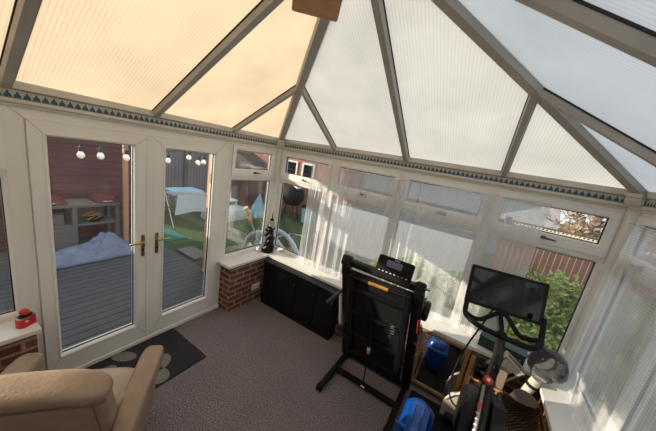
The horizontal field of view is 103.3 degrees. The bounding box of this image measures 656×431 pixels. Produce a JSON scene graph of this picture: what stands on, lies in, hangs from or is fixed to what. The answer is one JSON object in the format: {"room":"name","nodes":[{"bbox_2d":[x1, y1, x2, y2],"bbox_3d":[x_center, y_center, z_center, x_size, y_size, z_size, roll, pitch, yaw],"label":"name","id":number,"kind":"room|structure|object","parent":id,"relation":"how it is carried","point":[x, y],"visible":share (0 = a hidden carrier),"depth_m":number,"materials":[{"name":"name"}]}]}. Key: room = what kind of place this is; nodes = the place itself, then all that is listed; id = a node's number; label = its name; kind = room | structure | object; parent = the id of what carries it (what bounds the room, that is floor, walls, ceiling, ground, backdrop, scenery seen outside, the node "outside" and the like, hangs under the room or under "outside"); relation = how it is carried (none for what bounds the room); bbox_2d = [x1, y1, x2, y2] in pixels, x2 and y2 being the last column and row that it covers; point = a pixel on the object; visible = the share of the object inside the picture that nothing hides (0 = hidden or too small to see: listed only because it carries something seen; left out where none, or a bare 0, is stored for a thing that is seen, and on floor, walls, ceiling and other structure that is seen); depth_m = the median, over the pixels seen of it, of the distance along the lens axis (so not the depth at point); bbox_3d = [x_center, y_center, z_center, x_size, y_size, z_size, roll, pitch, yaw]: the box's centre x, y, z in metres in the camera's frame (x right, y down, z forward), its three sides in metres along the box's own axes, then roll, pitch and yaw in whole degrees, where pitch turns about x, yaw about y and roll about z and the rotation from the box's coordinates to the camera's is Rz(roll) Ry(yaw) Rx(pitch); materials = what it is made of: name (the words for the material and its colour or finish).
{"room":"sunroom","nodes":[
{"label":"sunroom","id":0,"kind":"room"},
{"bbox_2d":[0,334,39,372],"bbox_3d":[-2.539,1.193,1.513,0.320,0.743,1.115,17,15,29],"label":"wall","id":1,"kind":"structure","parent":0,"point":[10,352],"depth_m":1.76,"materials":[{"name":"red brick"}]},
{"bbox_2d":[0,104,26,322],"bbox_3d":[-2.332,0.074,1.379,0.128,1.475,0.890,17,15,29],"label":"window","id":2,"kind":"structure","parent":1,"relation":"in","point":[7,186],"depth_m":1.74,"materials":[{"name":"white plastic"}]},
{"bbox_2d":[0,319,41,345],"bbox_3d":[-2.407,0.840,1.400,0.231,0.030,1.135,17,15,29],"label":"sill","id":3,"kind":"structure","parent":1,"relation":"on","point":[9,333],"depth_m":1.77,"materials":[{"name":"white plastic"}]},
{"bbox_2d":[15,308,36,328],"bbox_3d":[-2.123,0.713,1.822,0.067,0.121,0.098,10,13,2],"label":"ornament","id":4,"kind":"object","parent":3,"relation":"on","point":[26,317],"visible":1,"depth_m":1.80,"materials":[{"name":"red ceramic"}]},
{"bbox_2d":[25,118,155,369],"bbox_3d":[-1.904,0.314,2.206,0.127,2.029,0.765,17,15,29],"label":"door","id":5,"kind":"structure","parent":1,"relation":"in","point":[37,131],"depth_m":2.16,"materials":[{"name":"white plastic"}]},
{"bbox_2d":[6,105,230,370],"bbox_3d":[-1.750,0.257,2.543,0.130,2.148,1.650,17,15,29],"label":"door frame","id":6,"kind":"structure","parent":1,"relation":"attached to","point":[16,115],"depth_m":1.90,"materials":[{"name":"white plastic"}]},
{"bbox_2d":[0,80,278,148],"bbox_3d":[-1.624,-0.829,2.159,0.100,0.154,3.587,17,15,29],"label":"crown molding","id":7,"kind":"structure","parent":1,"relation":"attached to","point":[22,94],"depth_m":2.01,"materials":[{"name":"plastic"}]},
{"bbox_2d":[277,139,284,149],"bbox_3d":[-0.662,-0.978,3.611,0.108,0.140,0.115,6,13,-15],"label":"bracket","id":8,"kind":"object","parent":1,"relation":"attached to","point":[280,143],"visible":0.94,"depth_m":3.57,"materials":[{"name":"plastic"}]},
{"bbox_2d":[218,257,267,312],"bbox_3d":[-1.144,0.911,3.780,0.320,0.743,0.947,17,15,29],"label":"wall","id":9,"kind":"structure","parent":0,"point":[235,284],"depth_m":3.43,"materials":[{"name":"red brick"}]},
{"bbox_2d":[151,136,223,332],"bbox_3d":[-1.528,0.238,2.816,0.127,2.029,0.734,17,15,29],"label":"door","id":10,"kind":"structure","parent":9,"relation":"in","point":[161,319],"depth_m":2.80,"materials":[{"name":"white plastic"}]},
{"bbox_2d":[222,142,276,259],"bbox_3d":[-1.039,-0.186,3.480,0.128,1.475,0.770,17,15,29],"label":"window","id":11,"kind":"structure","parent":9,"relation":"in","point":[235,235],"depth_m":3.43,"materials":[{"name":"white plastic"}]},
{"bbox_2d":[251,282,259,290],"bbox_3d":[-1.027,1.002,3.682,0.016,0.090,0.145,17,15,29],"label":"wall socket","id":12,"kind":"object","parent":9,"relation":"attached to","point":[256,285],"visible":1,"depth_m":3.67,"materials":[{"name":"white plastic"}]},
{"bbox_2d":[268,149,282,227],"bbox_3d":[-0.810,-0.219,3.857,0.130,1.507,0.130,17,15,29],"label":"post","id":13,"kind":"object","parent":9,"relation":"on","point":[279,152],"visible":0.23,"depth_m":3.73,"materials":[{"name":"white plastic"}]},
{"bbox_2d":[143,297,442,430],"bbox_3d":[-0.415,1.823,1.803,3.716,0.100,3.687,17,15,29],"label":"floor","id":14,"kind":"structure","parent":0,"point":[261,369],"depth_m":2.48,"materials":[{"name":"carpet"}]},
{"bbox_2d":[0,345,163,430],"bbox_3d":[-1.573,1.157,1.582,0.850,0.896,0.687,5,13,-18],"label":"armchair","id":15,"kind":"object","parent":14,"relation":"on","point":[120,398],"visible":1,"depth_m":1.33,"materials":[{"name":"beige leather"}]},
{"bbox_2d":[94,367,134,395],"bbox_3d":[-1.614,1.251,1.683,0.600,0.178,0.521,5,13,-18],"label":"seat cushion","id":16,"kind":"object","parent":15,"relation":"on","point":[121,376],"depth_m":1.85,"materials":[{"name":"leather"}]},
{"bbox_2d":[85,328,205,388],"bbox_3d":[-1.697,1.393,2.466,0.630,0.014,0.765,17,15,29],"label":"door mat","id":17,"kind":"object","parent":14,"relation":"on","point":[180,354],"visible":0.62,"depth_m":2.54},
{"bbox_2d":[261,258,339,340],"bbox_3d":[-0.401,1.071,3.424,1.200,0.638,0.158,17,15,29],"label":"base cabinet","id":18,"kind":"object","parent":14,"relation":"on","point":[302,298],"visible":0.93,"depth_m":3.32,"materials":[{"name":"black wood"}]},
{"bbox_2d":[316,254,431,430],"bbox_3d":[0.408,1.010,2.466,0.922,1.444,0.662,17,15,29],"label":"treadmill","id":19,"kind":"object","parent":14,"relation":"on","point":[375,314],"visible":1,"depth_m":2.36,"materials":[{"name":"black plastic"}]},
{"bbox_2d":[371,270,410,286],"bbox_3d":[0.514,0.515,2.123,0.320,0.056,0.081,17,15,29],"label":"tray","id":20,"kind":"object","parent":19,"relation":"on","point":[397,279],"depth_m":2.11,"materials":[{"name":"black plastic"}]},
{"bbox_2d":[409,390,452,430],"bbox_3d":[0.743,1.942,1.904,0.620,0.008,1.440,17,15,29],"label":"exercise mat","id":21,"kind":"object","parent":14,"relation":"on","point":[438,424],"visible":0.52,"depth_m":2.42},
{"bbox_2d":[395,397,433,430],"bbox_3d":[0.636,1.694,1.998,0.247,0.392,0.580,17,15,29],"label":"plastic tub","id":22,"kind":"object","parent":21,"relation":"on","point":[416,415],"visible":1,"depth_m":2.02,"materials":[{"name":"blue plastic"}]},
{"bbox_2d":[439,392,459,415],"bbox_3d":[1.178,1.727,2.368,0.230,0.360,0.040,17,15,29],"label":"plastic bag","id":23,"kind":"object","parent":21,"relation":"on","point":[446,405],"visible":0.41,"depth_m":2.39,"materials":[{"name":"white plastic"}]},
{"bbox_2d":[442,264,549,430],"bbox_3d":[1.043,1.275,1.704,0.610,1.456,1.625,17,15,29],"label":"exercise bike","id":24,"kind":"object","parent":21,"relation":"on","point":[477,407],"visible":1,"depth_m":2.06,"materials":[{"name":"black plastic"}]},
{"bbox_2d":[460,355,502,396],"bbox_3d":[1.366,1.627,2.352,0.272,0.620,0.145,17,15,29],"label":"rack","id":25,"kind":"object","parent":14,"relation":"on","point":[468,375],"visible":0.19,"depth_m":2.38,"materials":[{"name":"brown wood"}]},
{"bbox_2d":[472,358,487,380],"bbox_3d":[1.358,1.373,2.302,0.104,0.139,0.104,17,15,29],"label":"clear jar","id":26,"kind":"object","parent":25,"relation":"on","point":[480,371],"visible":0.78,"depth_m":2.30,"materials":[{"name":"clear glass"}]},
{"bbox_2d":[471,368,502,392],"bbox_3d":[1.409,1.463,2.306,0.237,0.020,0.145,17,15,29],"label":"shelf","id":27,"kind":"object","parent":25,"relation":"attached to","point":[472,377],"depth_m":2.29,"materials":[{"name":"brown wood"}]},
{"bbox_2d":[494,367,508,390],"bbox_3d":[1.452,1.381,2.220,0.121,0.191,0.041,19,16,35],"label":"pouch","id":28,"kind":"object","parent":25,"relation":"on","point":[502,376],"visible":0.45,"depth_m":2.19,"materials":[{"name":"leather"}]},
{"bbox_2d":[485,350,524,383],"bbox_3d":[1.536,1.332,2.258,0.269,0.285,0.131,17,15,29],"label":"bin","id":29,"kind":"object","parent":25,"relation":"on","point":[515,369],"visible":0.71,"depth_m":2.21,"materials":[{"name":"grey plastic"}]},
{"bbox_2d":[498,392,541,430],"bbox_3d":[1.403,1.763,2.008,0.276,0.524,0.420,17,15,29],"label":"wicker basket","id":30,"kind":"object","parent":14,"relation":"on","point":[517,419],"visible":0.62,"depth_m":2.07,"materials":[{"name":"brown wicker"}]},
{"bbox_2d":[509,388,538,411],"bbox_3d":[1.542,1.461,2.047,0.180,0.140,0.136,17,15,29],"label":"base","id":31,"kind":"object","parent":30,"relation":"on","point":[520,398],"visible":1,"depth_m":2.02,"materials":[{"name":"brown wood"}]},
{"bbox_2d":[521,375,541,394],"bbox_3d":[1.569,1.622,2.200,0.216,0.680,0.085,17,15,29],"label":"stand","id":32,"kind":"object","parent":31,"relation":"on","point":[532,384],"visible":0.34,"depth_m":2.09,"materials":[{"name":"white plastic"}]},
{"bbox_2d":[0,0,655,194],"bbox_3d":[-0.004,-0.886,1.175,3.661,1.044,3.622,17,15,29],"label":"ceiling","id":33,"kind":"structure","parent":0,"point":[558,89],"depth_m":1.66,"materials":[{"name":"plastic"}]},
{"bbox_2d":[292,0,341,21],"bbox_3d":[0.038,-0.899,0.586,0.856,0.420,0.856,19,15,34],"label":"ceiling fan","id":34,"kind":"object","parent":33,"relation":"hanging from","point":[324,9],"visible":1,"depth_m":1.05,"materials":[{"name":"brown wood"}]},
{"bbox_2d":[268,257,534,395],"bbox_3d":[0.491,1.325,3.195,3.196,0.743,0.320,17,15,29],"label":"wall","id":35,"kind":"structure","parent":0,"point":[519,382],"depth_m":2.42,"materials":[{"name":"white paint"}]},
{"bbox_2d":[273,150,334,266],"bbox_3d":[-0.389,-0.106,3.613,0.870,1.475,0.128,17,15,29],"label":"window","id":36,"kind":"structure","parent":35,"relation":"in","point":[287,178],"depth_m":3.59,"materials":[{"name":"white plastic"}]},
{"bbox_2d":[317,159,403,279],"bbox_3d":[0.343,0.116,3.190,0.877,1.475,0.128,17,15,29],"label":"window","id":37,"kind":"structure","parent":35,"relation":"in","point":[398,174],"depth_m":3.07,"materials":[{"name":"white plastic"}]},
{"bbox_2d":[297,163,420,284],"bbox_3d":[0.275,0.153,3.151,1.360,1.374,0.081,17,15,29],"label":"curtain","id":38,"kind":"object","parent":37,"relation":"hanging from","point":[314,164],"visible":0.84,"depth_m":3.12,"materials":[{"name":"white fabric"}]},
{"bbox_2d":[217,248,588,430],"bbox_3d":[-0.359,1.138,1.624,3.596,0.030,3.587,17,15,29],"label":"sill","id":39,"kind":"structure","parent":35,"relation":"on","point":[560,415],"depth_m":2.50,"materials":[{"name":"white plastic"}]},
{"bbox_2d":[262,214,274,253],"bbox_3d":[-0.838,0.238,3.751,0.184,0.605,0.184,17,15,29],"label":"statue","id":40,"kind":"object","parent":39,"relation":"on","point":[268,246],"visible":1,"depth_m":3.73,"materials":[{"name":"black ceramic"}]},
{"bbox_2d":[477,331,527,365],"bbox_3d":[1.608,1.224,2.404,0.366,0.107,0.126,20,16,38],"label":"gift box","id":41,"kind":"object","parent":39,"relation":"on","point":[486,340],"visible":0.55,"depth_m":2.37,"materials":[{"name":"green cardboard"}]},
{"bbox_2d":[527,347,568,383],"bbox_3d":[1.797,1.225,2.126,0.269,0.263,0.271,17,15,29],"label":"fan","id":42,"kind":"object","parent":39,"relation":"on","point":[548,365],"visible":0.97,"depth_m":2.06,"materials":[{"name":"grey plastic"}]},
{"bbox_2d":[380,171,496,325],"bbox_3d":[1.076,0.338,2.767,0.873,1.475,0.128,17,15,29],"label":"window","id":43,"kind":"structure","parent":35,"relation":"in","point":[431,180],"depth_m":2.63,"materials":[{"name":"white plastic"}]},
{"bbox_2d":[398,184,552,338],"bbox_3d":[1.305,0.445,2.560,1.055,1.412,0.044,17,15,29],"label":"curtain","id":44,"kind":"object","parent":43,"relation":"hanging from","point":[428,190],"visible":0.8,"depth_m":2.53,"materials":[{"name":"white fabric"}]},
{"bbox_2d":[411,328,471,398],"bbox_3d":[1.101,1.497,2.589,0.450,0.599,0.080,17,15,29],"label":"framed mirror","id":45,"kind":"object","parent":35,"relation":"attached to","point":[436,356],"visible":0.8,"depth_m":2.59,"materials":[{"name":"mirror"}]},
{"bbox_2d":[282,139,655,356],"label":"window","id":46,"kind":"structure","parent":35,"relation":"in","point":[596,253],"depth_m":2.23,"materials":[{"name":"white plastic"}]},
{"bbox_2d":[624,192,646,211],"bbox_3d":[2.274,-0.088,1.916,0.115,0.140,0.108,6,13,-15],"label":"bracket","id":47,"kind":"object","parent":46,"relation":"attached to","point":[634,201],"visible":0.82,"depth_m":1.90,"materials":[{"name":"plastic"}]},
{"bbox_2d":[533,389,549,430],"bbox_3d":[1.081,1.950,0.910,0.320,0.743,3.707,17,15,29],"label":"wall","id":48,"kind":"structure","parent":0,"point":[543,420],"depth_m":2.01,"materials":[{"name":"red brick"}]},
{"bbox_2d":[564,210,641,377],"bbox_3d":[2.207,0.697,2.108,0.130,1.507,0.140,17,15,29],"label":"post","id":49,"kind":"object","parent":48,"relation":"on","point":[630,216],"visible":0.31,"depth_m":2.05,"materials":[{"name":"white plastic"}]},
{"bbox_2d":[568,213,655,430],"bbox_3d":[1.998,0.727,1.760,0.128,1.475,0.700,17,15,29],"label":"window","id":50,"kind":"structure","parent":48,"relation":"in","point":[646,220],"depth_m":1.88,"materials":[{"name":"white plastic"}]},
{"bbox_2d":[608,336,655,430],"bbox_3d":[1.636,0.800,1.171,0.128,1.475,0.690,17,15,29],"label":"window","id":51,"kind":"structure","parent":48,"relation":"in","point":[654,340],"depth_m":1.48,"materials":[{"name":"white plastic"}]},
{"bbox_2d":[560,223,655,430],"bbox_3d":[1.337,0.864,0.829,0.053,1.375,2.865,17,15,29],"label":"curtain","id":52,"kind":"object","parent":51,"relation":"hanging from","point":[617,262],"visible":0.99,"depth_m":1.63,"materials":[{"name":"white fabric"}]},
{"label":"outside","id":53,"kind":"structure","parent":0,"visible":0},
{"bbox_2d":[47,138,244,154],"bbox_3d":[-2.064,-0.710,2.452,0.008,0.122,3.201,17,15,29],"label":"string","id":54,"kind":"object","parent":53,"point":[47,138],"visible":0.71,"depth_m":2.42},
{"bbox_2d":[77,144,84,158],"bbox_3d":[-2.194,-0.570,2.301,0.056,0.130,0.055,17,15,29],"label":"bulb","id":55,"kind":"object","parent":54,"relation":"hanging from","point":[80,154],"visible":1,"depth_m":2.29,"materials":[{"name":"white glass"}]},
{"bbox_2d":[97,145,104,158],"bbox_3d":[-2.120,-0.588,2.419,0.056,0.130,0.055,17,15,29],"label":"bulb","id":56,"kind":"object","parent":54,"relation":"hanging from","point":[100,155],"visible":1,"depth_m":2.41,"materials":[{"name":"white glass"}]},
{"bbox_2d":[123,148,129,160],"bbox_3d":[-2.013,-0.612,2.592,0.056,0.130,0.055,17,15,29],"label":"bulb","id":57,"kind":"object","parent":54,"relation":"hanging from","point":[126,157],"visible":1,"depth_m":2.58,"materials":[{"name":"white glass"}]},
{"bbox_2d":[166,152,170,162],"bbox_3d":[-1.805,-0.654,2.931,0.056,0.130,0.055,17,15,29],"label":"bulb","id":58,"kind":"object","parent":54,"relation":"hanging from","point":[168,160],"visible":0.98,"depth_m":2.92,"materials":[{"name":"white glass"}]},
{"bbox_2d":[186,152,191,159],"bbox_3d":[-1.671,-0.730,3.122,0.056,0.130,0.055,17,15,29],"label":"bulb","id":59,"kind":"object","parent":54,"relation":"hanging from","point":[188,157],"visible":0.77,"depth_m":3.11,"materials":[{"name":"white glass"}]},
{"bbox_2d":[196,155,200,164],"bbox_3d":[-1.617,-0.692,3.236,0.056,0.130,0.055,17,15,29],"label":"bulb","id":60,"kind":"object","parent":54,"relation":"hanging from","point":[198,162],"visible":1,"depth_m":3.22,"materials":[{"name":"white glass"}]},
{"bbox_2d":[201,154,205,164],"bbox_3d":[-1.576,-0.712,3.296,0.056,0.130,0.055,17,15,29],"label":"bulb","id":61,"kind":"object","parent":54,"relation":"hanging from","point":[203,162],"visible":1,"depth_m":3.28,"materials":[{"name":"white glass"}]},
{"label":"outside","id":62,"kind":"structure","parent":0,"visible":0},
{"bbox_2d":[0,201,655,430],"bbox_3d":[0.058,1.229,6.110,60.000,0.300,50.000,17,15,29],"label":"ground","id":63,"kind":"structure","parent":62,"point":[188,225],"depth_m":6.92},
{"bbox_2d":[0,137,131,250],"bbox_3d":[-4.770,-0.485,4.634,0.130,2.060,2.670,17,15,29],"label":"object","id":64,"kind":"object","parent":63,"relation":"on","point":[71,176],"visible":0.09,"depth_m":4.90,"materials":[{"name":"brown wood"}]},
{"bbox_2d":[0,234,203,349],"bbox_3d":[-4.424,1.191,2.144,3.410,0.050,6.620,17,15,29],"label":"deck","id":65,"kind":"object","parent":63,"relation":"on","point":[95,299],"visible":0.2,"depth_m":3.62,"materials":[{"name":"grey wood"}]},
{"bbox_2d":[52,198,119,250],"bbox_3d":[-4.518,0.157,4.612,0.480,0.820,1.200,17,15,29],"label":"bench","id":66,"kind":"object","parent":65,"relation":"on","point":[66,235],"visible":0.35,"depth_m":4.59,"materials":[{"name":"grey wood"}]},
{"bbox_2d":[52,209,64,225],"bbox_3d":[-4.644,0.038,4.291,0.300,0.213,0.350,17,15,29],"label":"crate","id":67,"kind":"object","parent":66,"relation":"on","point":[57,214],"visible":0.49,"depth_m":4.31,"materials":[{"name":"grey wood"}]},
{"bbox_2d":[51,194,67,205],"bbox_3d":[-4.575,-0.243,4.208,0.411,0.100,0.440,17,15,29],"label":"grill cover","id":68,"kind":"object","parent":66,"relation":"on","point":[55,199],"visible":0.43,"depth_m":4.25,"materials":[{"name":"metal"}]},
{"bbox_2d":[53,215,115,228],"bbox_3d":[-4.509,0.120,4.608,0.440,0.035,1.130,17,15,29],"label":"shelf","id":69,"kind":"object","parent":66,"relation":"attached to","point":[68,224],"depth_m":4.65,"materials":[{"name":"grey wood"}]},
{"bbox_2d":[83,210,103,221],"bbox_3d":[-4.298,0.011,4.751,0.261,0.176,0.290,17,15,29],"label":"bowl","id":70,"kind":"object","parent":66,"relation":"on","point":[91,217],"visible":1,"depth_m":4.75,"materials":[{"name":"brown wood"}]},
{"bbox_2d":[88,193,117,202],"bbox_3d":[-4.185,-0.322,4.843,0.411,0.100,0.320,17,15,29],"label":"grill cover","id":71,"kind":"object","parent":66,"relation":"on","point":[95,197],"visible":1,"depth_m":4.77,"materials":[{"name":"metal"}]},
{"bbox_2d":[55,232,131,269],"bbox_3d":[-4.093,0.521,4.339,0.692,0.366,1.520,17,15,29],"label":"tarp","id":72,"kind":"object","parent":65,"relation":"on","point":[105,246],"visible":0.65,"depth_m":4.37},
{"bbox_2d":[122,145,129,242],"bbox_3d":[-3.754,-0.710,4.808,0.090,2.650,0.090,17,15,29],"label":"timber post","id":73,"kind":"object","parent":65,"relation":"on","point":[124,163],"visible":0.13,"depth_m":4.87,"materials":[{"name":"brown wood"}]},
{"bbox_2d":[201,154,211,275],"bbox_3d":[-1.914,-0.208,4.216,0.110,2.550,0.110,17,15,29],"label":"timber post","id":74,"kind":"object","parent":65,"relation":"on","point":[209,165],"visible":0.15,"depth_m":4.22,"materials":[{"name":"brown wood"}]},
{"bbox_2d":[164,228,186,241],"bbox_3d":[-3.709,0.445,5.998,0.800,0.020,0.450,17,15,29],"label":"mat","id":75,"kind":"object","parent":63,"relation":"on","point":[168,233],"visible":0.71,"depth_m":5.98,"materials":[{"name":"teal fabric"}]},
{"bbox_2d":[165,187,203,215],"bbox_3d":[-4.328,-0.432,7.775,0.600,0.720,0.900,17,15,29],"label":"patio table","id":76,"kind":"object","parent":63,"relation":"on","point":[186,189],"visible":0.49,"depth_m":7.55,"materials":[{"name":"blue plastic"}]},
{"bbox_2d":[164,191,205,226],"bbox_3d":[-3.787,-0.207,6.968,0.524,0.834,0.990,17,15,29],"label":"drying rack","id":77,"kind":"object","parent":63,"relation":"on","point":[168,192],"visible":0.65,"depth_m":6.61,"materials":[{"name":"metal"}]},
{"bbox_2d":[175,193,205,214],"bbox_3d":[-3.582,-0.304,6.830,0.008,0.535,0.850,17,15,29],"label":"cloth","id":78,"kind":"object","parent":77,"relation":"hanging from","point":[186,203],"visible":0.88,"depth_m":6.79,"materials":[{"name":"white fabric"}]},
{"bbox_2d":[165,149,208,201],"bbox_3d":[-5.356,-1.354,8.352,0.150,1.900,4.300,17,15,29],"label":"fence","id":79,"kind":"object","parent":63,"relation":"on","point":[180,172],"visible":0.06,"depth_m":8.96,"materials":[{"name":"grey wood"}]},
{"bbox_2d":[177,246,202,260],"bbox_3d":[-2.733,0.763,5.271,0.600,0.050,0.330,17,15,29],"label":"stepping stone","id":80,"kind":"object","parent":63,"relation":"on","point":[191,252],"visible":0.8,"depth_m":5.22,"materials":[{"name":"grey stone"}]},
{"bbox_2d":[201,205,251,221],"bbox_3d":[-3.123,-0.083,8.080,0.750,0.310,1.400,17,15,29],"label":"cloth","id":81,"kind":"object","parent":63,"relation":"on","point":[236,212],"visible":0.46,"depth_m":8.02,"materials":[{"name":"white fabric"}]},
{"bbox_2d":[229,187,237,204],"bbox_3d":[-3.386,-0.605,8.827,0.527,0.897,0.420,17,15,29],"label":"garden chair","id":82,"kind":"object","parent":63,"relation":"on","point":[230,199],"visible":0.27,"depth_m":8.87,"materials":[{"name":"white plastic"}]},
{"bbox_2d":[231,151,267,207],"bbox_3d":[-3.250,-1.476,10.229,2.900,2.000,0.900,17,15,29],"label":"garden shed","id":83,"kind":"object","parent":63,"relation":"on","point":[246,193],"visible":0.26,"depth_m":9.75,"materials":[{"name":"wood"}]},
{"bbox_2d":[244,206,259,243],"bbox_3d":[-1.068,0.541,4.131,0.068,1.477,0.841,17,15,29],"label":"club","id":84,"kind":"object","parent":63,"relation":"on","point":[246,208],"visible":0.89,"depth_m":3.73,"materials":[{"name":"plastic"}]},
{"bbox_2d":[250,191,264,217],"bbox_3d":[-2.312,-0.392,8.783,0.579,0.860,0.609,17,15,29],"label":"tent","id":85,"kind":"object","parent":63,"relation":"on","point":[258,208],"visible":0.87,"depth_m":8.68,"materials":[{"name":"blue fabric"}]},
{"bbox_2d":[241,229,298,253],"bbox_3d":[-1.121,0.685,4.949,1.247,0.867,0.404,17,15,29],"label":"pool","id":86,"kind":"object","parent":63,"relation":"on","point":[280,231],"visible":0.27,"depth_m":4.83,"materials":[{"name":"plastic"}]},
{"bbox_2d":[280,185,304,221],"bbox_3d":[-1.239,-0.502,9.054,0.800,1.318,0.800,17,15,29],"label":"grill","id":87,"kind":"object","parent":63,"relation":"on","point":[292,195],"visible":0.81,"depth_m":8.73,"materials":[{"name":"black metal"}]},
{"bbox_2d":[282,185,304,205],"bbox_3d":[-1.205,-0.702,9.008,0.800,0.720,0.800,17,15,29],"label":"kettle","id":88,"kind":"object","parent":87,"relation":"on","point":[292,195],"depth_m":8.71,"materials":[{"name":"black metal"}]},
{"bbox_2d":[277,233,313,246],"bbox_3d":[-0.990,0.593,6.517,1.326,0.435,0.443,8,13,-8],"label":"bike","id":89,"kind":"object","parent":63,"relation":"on","point":[290,233],"visible":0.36,"depth_m":6.62,"materials":[{"name":"metal"}]},
{"bbox_2d":[237,150,365,219],"bbox_3d":[-2.047,-4.175,11.102,8.700,7.200,2.200,17,15,29],"label":"brick house","id":90,"kind":"structure","parent":63,"relation":"on","point":[295,166],"depth_m":9.81,"materials":[{"name":"brick"}]},
{"bbox_2d":[301,204,317,223],"bbox_3d":[-0.664,-0.037,9.053,0.500,0.600,0.420,17,15,29],"label":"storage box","id":91,"kind":"object","parent":63,"relation":"on","point":[303,217],"visible":0.66,"depth_m":8.91,"materials":[{"name":"blue plastic"}]},
{"bbox_2d":[314,200,472,288],"bbox_3d":[1.449,0.635,6.449,4.100,1.150,0.150,17,15,29],"label":"wall","id":92,"kind":"structure","parent":63,"relation":"on","point":[360,213],"depth_m":6.22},
{"bbox_2d":[360,257,436,300],"bbox_3d":[1.198,1.131,4.571,1.440,0.993,0.851,17,15,29],"label":"bush","id":93,"kind":"object","parent":63,"relation":"on","point":[403,258],"visible":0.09,"depth_m":4.35,"materials":[{"name":"green plant"}]},
{"bbox_2d":[359,173,560,253],"bbox_3d":[4.295,-1.230,12.052,9.500,3.200,4.600,17,15,29],"label":"house","id":94,"kind":"structure","parent":63,"relation":"on","point":[548,224],"depth_m":9.60,"materials":[{"name":"white brick"}]},
{"bbox_2d":[426,270,527,339],"bbox_3d":[2.179,1.389,3.968,1.455,1.085,0.901,17,15,29],"label":"bush","id":95,"kind":"object","parent":63,"relation":"on","point":[453,270],"visible":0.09,"depth_m":3.96,"materials":[{"name":"green plant"}]},
{"bbox_2d":[481,238,655,368],"bbox_3d":[4.537,1.484,3.663,4.000,1.760,0.070,17,15,29],"label":"slatted fence","id":96,"kind":"object","parent":63,"relation":"on","point":[544,260],"visible":0.02,"depth_m":4.11,"materials":[{"name":"brown wood"}]},
{"bbox_2d":[505,216,655,257],"bbox_3d":[4.683,0.578,3.432,4.008,0.128,0.060,17,15,29],"label":"coping","id":97,"kind":"object","parent":96,"relation":"on","point":[564,232],"visible":0.48,"depth_m":3.99,"materials":[{"name":"beige stone"}]},
{"bbox_2d":[483,266,655,410],"bbox_3d":[3.234,1.511,3.280,2.236,1.485,0.981,14,13,18],"label":"bush","id":98,"kind":"object","parent":63,"relation":"on","point":[551,308],"visible":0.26,"depth_m":3.24,"materials":[{"name":"green plant"}]},
{"bbox_2d":[494,323,655,430],"bbox_3d":[2.772,1.832,3.005,1.629,0.854,0.712,17,15,29],"label":"bush","id":99,"kind":"object","parent":63,"relation":"on","point":[529,332],"visible":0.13,"depth_m":2.82,"materials":[{"name":"green plant"}]},
{"bbox_2d":[532,206,654,248],"bbox_3d":[5.654,0.592,5.410,2.607,3.080,2.551,10,13,0],"label":"bare tree","id":100,"kind":"object","parent":63,"relation":"on","point":[558,223],"visible":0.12,"depth_m":5.67,"materials":[{"name":"brown plant"}]},
{"bbox_2d":[567,281,630,329],"bbox_3d":[3.768,1.533,3.690,0.654,1.406,0.438,17,15,29],"label":"shrub","id":101,"kind":"object","parent":63,"relation":"on","point":[583,281],"visible":0.02,"depth_m":3.54,"materials":[{"name":"green plant"}]},
{"bbox_2d":[557,212,655,254],"bbox_3d":[4.698,0.748,4.366,1.532,3.014,0.904,17,15,29],"label":"thicket","id":102,"kind":"object","parent":63,"relation":"on","point":[599,222],"visible":0.04,"depth_m":4.46,"materials":[{"name":"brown plant"}]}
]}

